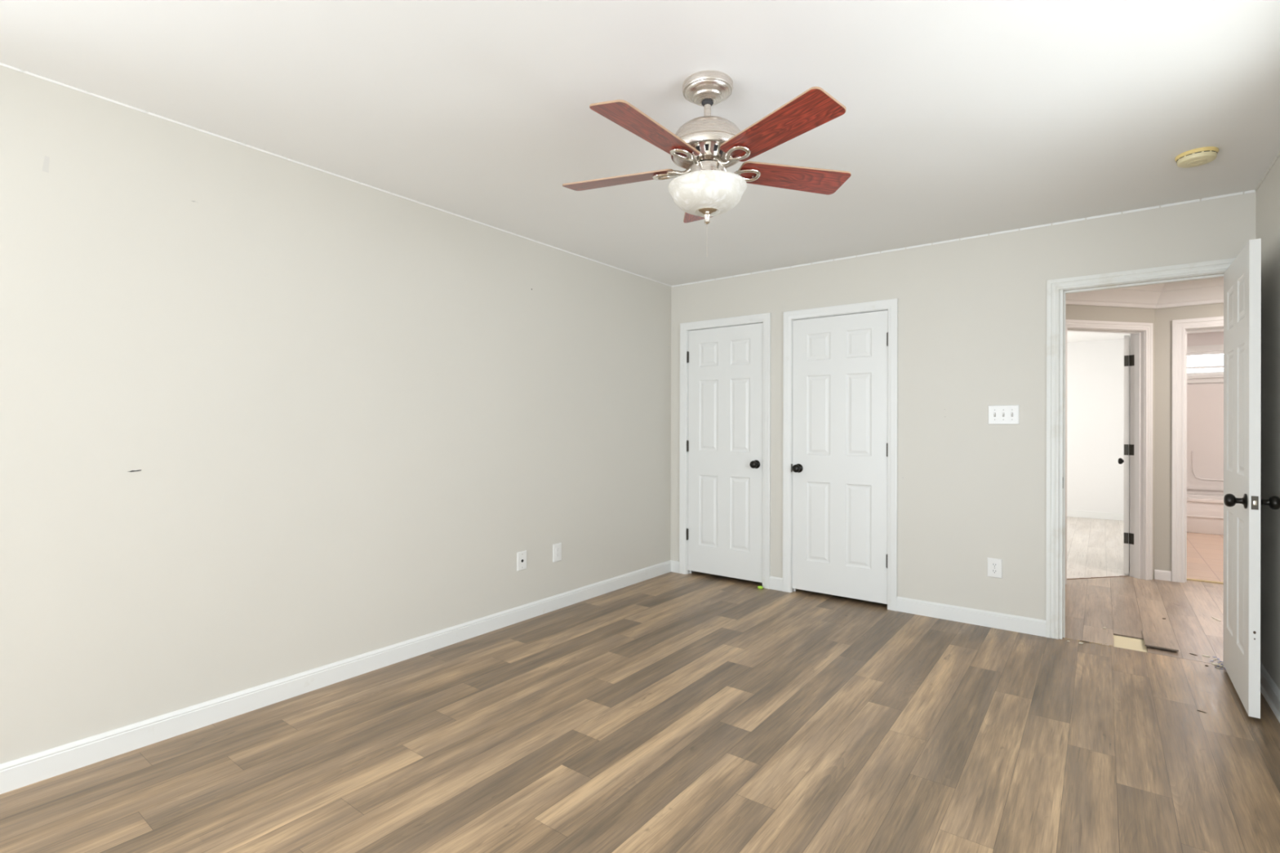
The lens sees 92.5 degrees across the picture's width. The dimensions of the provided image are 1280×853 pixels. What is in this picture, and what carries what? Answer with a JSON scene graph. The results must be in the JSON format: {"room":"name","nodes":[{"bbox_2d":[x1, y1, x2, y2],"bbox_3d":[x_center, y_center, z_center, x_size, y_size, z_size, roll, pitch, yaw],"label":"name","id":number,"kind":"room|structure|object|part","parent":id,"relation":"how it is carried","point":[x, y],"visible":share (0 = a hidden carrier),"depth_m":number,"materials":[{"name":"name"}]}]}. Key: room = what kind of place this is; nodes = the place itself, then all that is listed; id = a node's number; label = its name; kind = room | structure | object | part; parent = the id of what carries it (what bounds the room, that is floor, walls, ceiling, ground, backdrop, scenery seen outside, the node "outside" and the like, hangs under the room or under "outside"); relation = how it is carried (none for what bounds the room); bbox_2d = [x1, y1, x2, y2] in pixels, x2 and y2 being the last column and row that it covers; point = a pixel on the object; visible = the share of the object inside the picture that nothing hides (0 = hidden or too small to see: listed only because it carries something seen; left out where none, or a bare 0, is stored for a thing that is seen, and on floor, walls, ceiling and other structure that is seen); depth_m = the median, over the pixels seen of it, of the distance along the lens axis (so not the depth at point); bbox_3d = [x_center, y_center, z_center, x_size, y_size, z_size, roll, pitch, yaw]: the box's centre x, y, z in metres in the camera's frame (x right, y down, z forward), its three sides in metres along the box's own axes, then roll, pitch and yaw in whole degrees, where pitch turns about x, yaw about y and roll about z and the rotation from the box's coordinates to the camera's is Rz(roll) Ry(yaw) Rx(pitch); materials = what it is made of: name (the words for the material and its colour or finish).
{"room":"empty bedroom","nodes":[
{"label":"empty bedroom","id":0,"kind":"room"},
{"bbox_2d":[0,65,671,764],"bbox_3d":[-1.917,0.007,2.438,0.116,2.440,8.540,0,0,37],"label":"wall","id":1,"kind":"structure","parent":0,"point":[264,418],"depth_m":2.69,"materials":[{"name":"paint"}]},
{"bbox_2d":[0,560,671,794],"bbox_3d":[-2.051,1.178,2.158,0.013,0.096,7.700,0,0,37],"label":"baseboard","id":2,"kind":"structure","parent":1,"relation":"attached to","point":[31,769],"depth_m":2.69,"materials":[{"name":"paint"}]},
{"bbox_2d":[0,62,671,286],"bbox_3d":[-2.046,-1.210,2.164,0.005,0.007,7.690,0,0,37],"label":"trim","id":3,"kind":"structure","parent":1,"relation":"attached to","point":[1,64],"depth_m":2.69,"materials":[{"name":"paint"}]},
{"bbox_2d":[516,550,526,571],"bbox_3d":[-0.749,0.853,3.889,0.007,0.119,0.080,0,0,37],"label":"cable plate","id":4,"kind":"object","parent":1,"relation":"attached to","point":[521,556],"visible":1,"depth_m":3.88,"materials":[{"name":"white plastic"}]},
{"bbox_2d":[552,542,561,562],"bbox_3d":[-0.558,0.852,4.141,0.008,0.120,0.080,0,0,37],"label":"wall outlet","id":5,"kind":"object","parent":1,"relation":"attached to","point":[557,548],"visible":1,"depth_m":4.13,"materials":[{"name":"white plastic"}]},
{"bbox_2d":[555,546,559,557],"bbox_3d":[-0.556,0.852,4.140,0.003,0.067,0.033,0,0,37],"label":"receptacle","id":6,"kind":"object","parent":5,"relation":"attached to","point":[557,548],"depth_m":4.14,"materials":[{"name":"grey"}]},
{"bbox_2d":[0,516,1279,852],"bbox_3d":[2.095,1.269,2.853,6.200,0.062,14.200,0,0,37],"label":"floor","id":7,"kind":"structure","parent":0,"point":[696,712],"depth_m":2.37,"materials":[{"name":"wood"}]},
{"bbox_2d":[1142,630,1178,651],"bbox_3d":[2.998,1.235,3.535,0.143,0.009,0.340,0,-2,37],"label":"plank","id":8,"kind":"object","parent":7,"relation":"on","point":[1166,642],"visible":1,"depth_m":3.51,"materials":[{"name":"wood"}]},
{"bbox_2d":[1186,493,1223,534],"bbox_3d":[7.259,1.056,7.131,2.023,0.407,0.688,0,0,37],"label":"bathtub","id":9,"kind":"object","parent":7,"relation":"on","point":[1205,513],"visible":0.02,"depth_m":7.20,"materials":[{"name":"white plastic"}]},
{"bbox_2d":[1186,494,1223,499],"bbox_3d":[7.261,1.003,7.131,1.840,0.280,0.510,0,0,37],"label":"bathtub rim","id":10,"kind":"object","parent":9,"relation":"in","point":[1201,496],"depth_m":7.61,"materials":[{"name":"white ceramic"}]},
{"bbox_2d":[1186,577,1223,584],"bbox_3d":[4.757,1.247,4.791,0.722,0.008,0.050,0,0,37],"label":"threshold strip","id":11,"kind":"object","parent":7,"relation":"on","point":[1188,579],"visible":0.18,"depth_m":4.93,"materials":[{"name":"brown wood"}]},
{"bbox_2d":[1209,656,1225,669],"bbox_3d":[3.044,1.241,3.217,0.077,0.005,0.212,0,0,37],"label":"flakes","id":12,"kind":"object","parent":7,"relation":"on","point":[1220,665],"visible":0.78,"depth_m":3.21,"materials":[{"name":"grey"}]},
{"bbox_2d":[0,0,1279,285],"bbox_3d":[-0.683,-1.261,1.084,3.883,0.100,8.015,0,0,37],"label":"ceiling","id":13,"kind":"structure","parent":0,"point":[962,118],"depth_m":2.24,"materials":[{"name":"paint"}]},
{"bbox_2d":[562,70,851,239],"bbox_3d":[0.215,-0.903,2.134,1.067,0.608,1.024,0,0,37],"label":"ceiling fan","id":14,"kind":"object","parent":13,"relation":"hanging from","point":[704,146],"visible":1,"depth_m":2.06,"materials":[{"name":"brown wood"}]},
{"bbox_3d":[-0.073,-0.915,2.275,0.426,0.006,0.142,0,12,20],"label":"blade","id":15,"kind":"part","parent":14,"relation":"part of","materials":[{"name":"brown wood"}]},
{"bbox_3d":[0.031,-0.915,1.899,0.142,0.006,0.426,15,9,37],"label":"blade","id":16,"kind":"part","parent":14,"relation":"part of","materials":[{"name":"brown wood"}]},
{"bbox_3d":[0.252,-0.914,2.490,0.142,0.006,0.426,-12,-1,2],"label":"blade","id":17,"kind":"part","parent":14,"relation":"part of","materials":[{"name":"red wood"}]},
{"bbox_3d":[0.237,-0.809,2.159,0.276,0.104,0.276,0,0,37],"label":"lamp shade","id":18,"kind":"part","parent":14,"relation":"part of","materials":[{"name":"white glass"}]},
{"bbox_3d":[0.420,-0.914,1.883,0.142,0.006,0.426,15,-8,-33],"label":"blade","id":19,"kind":"part","parent":14,"relation":"part of","materials":[{"name":"red wood"}]},
{"bbox_3d":[0.556,-0.913,2.248,0.426,0.006,0.142,0,-12,-16],"label":"blade","id":20,"kind":"part","parent":14,"relation":"part of","materials":[{"name":"brown wood"}]},
{"bbox_2d":[1174,146,1218,168],"bbox_3d":[2.448,-1.179,2.694,0.144,0.041,0.144,0,0,37],"label":"smoke detector","id":21,"kind":"object","parent":13,"relation":"attached to","point":[1204,155],"visible":1,"depth_m":2.66,"materials":[{"name":"beige plastic"}]},
{"bbox_2d":[670,191,1256,620],"bbox_3d":[1.770,0.021,4.176,3.683,2.440,0.116,0,0,37],"label":"wall","id":22,"kind":"structure","parent":0,"point":[972,312],"depth_m":3.87,"materials":[{"name":"paint"}]},
{"bbox_2d":[679,312,770,589],"bbox_3d":[0.686,0.185,4.950,0.820,2.108,0.182,0,0,37],"label":"door","id":23,"kind":"structure","parent":22,"relation":"in","point":[725,452],"depth_m":4.92,"materials":[{"name":"paint"}]},
{"bbox_3d":[0.883,0.293,4.731,0.066,0.066,0.070,0,0,37],"label":"knob","id":24,"kind":"part","parent":23,"relation":"part of","materials":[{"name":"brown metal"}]},
{"bbox_2d":[782,298,897,611],"bbox_3d":[1.425,0.189,4.393,0.816,2.102,0.182,0,0,37],"label":"door","id":25,"kind":"structure","parent":22,"relation":"in","point":[840,362],"depth_m":4.36,"materials":[{"name":"paint"}]},
{"bbox_3d":[1.159,0.310,4.523,0.066,0.066,0.070,0,0,37],"label":"knob","id":26,"kind":"part","parent":25,"relation":"part of","materials":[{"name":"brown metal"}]},
{"bbox_2d":[671,560,1045,636],"bbox_3d":[1.328,1.192,4.425,2.682,0.096,0.013,0,0,37],"label":"baseboard","id":27,"kind":"structure","parent":22,"relation":"attached to","point":[1033,626],"depth_m":3.87,"materials":[{"name":"paint"}]},
{"bbox_2d":[671,190,1255,287],"bbox_3d":[1.690,-1.194,4.166,3.556,0.011,0.005,0,0,37],"label":"trim","id":28,"kind":"structure","parent":22,"relation":"attached to","point":[1250,191],"depth_m":3.77,"materials":[{"name":"paint"}]},
{"bbox_2d":[986,557,1002,578],"bbox_3d":[2.189,0.874,3.780,0.080,0.118,0.008,0,0,37],"label":"wall outlet","id":29,"kind":"object","parent":22,"relation":"attached to","point":[994,566],"visible":1,"depth_m":3.78,"materials":[{"name":"white plastic"}]},
{"bbox_2d":[991,568,997,573],"bbox_3d":[2.188,0.893,3.778,0.034,0.027,0.003,0,0,37],"label":"receptacle","id":30,"kind":"object","parent":29,"relation":"attached to","point":[993,571],"depth_m":3.78,"materials":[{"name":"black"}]},
{"bbox_2d":[991,562,997,567],"bbox_3d":[2.188,0.854,3.778,0.034,0.027,0.003,0,0,37],"label":"receptacle","id":31,"kind":"object","parent":29,"relation":"attached to","point":[993,564],"depth_m":3.78,"materials":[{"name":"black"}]},
{"bbox_2d":[987,404,1019,424],"bbox_3d":[2.225,-0.072,3.750,0.166,0.118,0.018,0,0,37],"label":"switch plate","id":32,"kind":"object","parent":22,"relation":"attached to","point":[997,414],"visible":1,"depth_m":3.75,"materials":[{"name":"white plastic"}]},
{"bbox_2d":[1045,238,1279,718],"bbox_3d":[2.566,0.190,3.114,0.870,2.105,0.853,0,0,37],"label":"door","id":33,"kind":"structure","parent":22,"relation":"in","point":[1242,274],"depth_m":2.93,"materials":[{"name":"paint"}]},
{"bbox_3d":[2.748,0.191,3.355,0.870,2.105,0.018,0,0,37],"label":"casing","id":34,"kind":"part","parent":33,"relation":"part of","materials":[{"name":"paint"}]},
{"bbox_3d":[2.582,0.321,2.657,0.071,0.066,0.066,0,0,37],"label":"knob","id":35,"kind":"part","parent":33,"relation":"part of","materials":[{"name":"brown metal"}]},
{"bbox_3d":[2.586,0.321,2.575,0.022,0.057,0.002,0,0,37],"label":"latch plate","id":36,"kind":"part","parent":33,"relation":"part of","materials":[{"name":"grey metal"}]},
{"bbox_3d":[2.665,0.322,2.593,0.071,0.066,0.066,0,0,37],"label":"knob","id":37,"kind":"part","parent":33,"relation":"part of","materials":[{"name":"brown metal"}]},
{"bbox_2d":[1066,338,1124,513],"bbox_3d":[5.270,0.040,9.205,3.620,2.440,0.120,0,0,37],"label":"wall","id":38,"kind":"structure","parent":0,"point":[1095,368],"depth_m":8.40,"materials":[{"name":"paint"}]},
{"bbox_2d":[1066,509,1124,520],"bbox_3d":[5.258,1.212,9.125,3.300,0.095,0.015,0,0,37],"label":"baseboard","id":39,"kind":"structure","parent":38,"relation":"attached to","point":[1076,513],"depth_m":8.38,"materials":[{"name":"paint"}]},
{"bbox_2d":[1066,304,1155,578],"bbox_3d":[3.497,0.028,4.938,1.450,2.440,0.115,0,0,-11],"label":"wall","id":40,"kind":"structure","parent":0,"point":[1073,312],"depth_m":4.97,"materials":[{"name":"paint"}]},
{"bbox_2d":[1066,575,1128,579],"bbox_3d":[3.716,1.250,5.047,0.738,0.009,0.024,0,0,-11],"label":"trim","id":41,"kind":"structure","parent":40,"relation":"attached to","point":[1120,575],"depth_m":5.06,"materials":[{"name":"beige wood"}]},
{"bbox_2d":[1065,319,1153,584],"bbox_3d":[4.014,0.203,5.150,1.516,2.093,0.445,0,0,-34],"label":"door","id":42,"kind":"structure","parent":40,"relation":"in","point":[1138,345],"depth_m":5.02,"materials":[{"name":"paint"}]},
{"bbox_3d":[4.479,0.322,5.682,0.070,0.066,0.066,0,0,41],"label":"knob","id":43,"kind":"part","parent":42,"relation":"part of","materials":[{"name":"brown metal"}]},
{"bbox_2d":[1066,329,1223,342],"bbox_3d":[4.565,-1.237,6.373,5.700,0.100,5.420,0,0,37],"label":"ceiling","id":44,"kind":"structure","parent":0,"point":[1072,336],"depth_m":7.97,"materials":[{"name":"paint"}]},
{"bbox_2d":[1154,302,1223,571],"bbox_3d":[4.817,0.031,4.641,1.410,2.440,0.115,0,0,37],"label":"wall","id":45,"kind":"structure","parent":0,"point":[1164,317],"depth_m":4.98,"materials":[{"name":"paint"}]},
{"bbox_2d":[1066,277,1223,308],"bbox_3d":[4.077,-1.078,4.696,2.522,0.225,0.697,0,0,12],"label":"ceiling","id":46,"kind":"structure","parent":45,"relation":"attached to","point":[1211,291],"depth_m":4.88,"materials":[{"name":"paint"}]},
{"bbox_2d":[1154,569,1171,581],"bbox_3d":[4.253,1.211,4.981,0.104,0.079,0.013,0,0,37],"label":"baseboard","id":47,"kind":"structure","parent":45,"relation":"attached to","point":[1160,575],"depth_m":4.98,"materials":[{"name":"paint"}]},
{"bbox_2d":[1171,315,1223,582],"bbox_3d":[4.915,0.198,5.012,0.907,2.108,0.864,0,0,37],"label":"door frame","id":48,"kind":"structure","parent":45,"relation":"in","point":[1180,327],"depth_m":4.92,"materials":[{"name":"paint"}]},
{"bbox_2d":[1186,331,1223,495],"bbox_3d":[7.554,0.044,7.418,2.180,2.440,0.115,0,0,37],"label":"wall","id":49,"kind":"structure","parent":0,"point":[1210,338],"depth_m":7.69,"materials":[{"name":"paint"}]},
{"bbox_2d":[1186,344,1223,383],"bbox_3d":[7.316,-0.782,7.557,1.370,0.470,0.125,0,0,37],"label":"window","id":50,"kind":"structure","parent":49,"relation":"in","point":[1200,377],"depth_m":7.69,"materials":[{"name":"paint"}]},
{"bbox_3d":[7.336,-0.744,7.582,1.140,0.025,0.040,0,0,37],"label":"rail","id":51,"kind":"part","parent":50,"relation":"part of","materials":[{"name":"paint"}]},
{"bbox_3d":[7.337,-0.791,7.585,1.230,0.310,0.055,0,0,37],"label":"frame","id":52,"kind":"part","parent":50,"relation":"part of","materials":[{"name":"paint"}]},
{"bbox_2d":[1186,382,1223,495],"bbox_3d":[7.458,0.158,7.392,2.023,1.388,0.039,0,0,37],"label":"tub surround","id":53,"kind":"object","parent":49,"relation":"attached to","point":[1205,402],"visible":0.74,"depth_m":7.68,"materials":[{"name":"white plastic"}]},
{"bbox_2d":[1255,155,1279,689],"bbox_3d":[0.803,0.012,-0.063,0.115,2.440,7.820,0,0,37],"label":"wall","id":54,"kind":"structure","parent":0,"point":[1268,194],"depth_m":2.83,"materials":[{"name":"paint"}]},
{"bbox_2d":[1254,151,1279,191],"bbox_3d":[0.792,-1.203,0.019,0.005,0.011,7.690,0,0,37],"label":"trim","id":55,"kind":"structure","parent":54,"relation":"attached to","point":[1278,153],"depth_m":2.85,"materials":[{"name":"paint"}]},
{"bbox_2d":[1260,662,1279,723],"bbox_3d":[0.780,1.184,0.025,0.024,0.096,7.700,0,0,37],"label":"baseboard","id":56,"kind":"structure","parent":54,"relation":"attached to","point":[1269,690],"depth_m":2.75,"materials":[{"name":"paint"}]}
]}

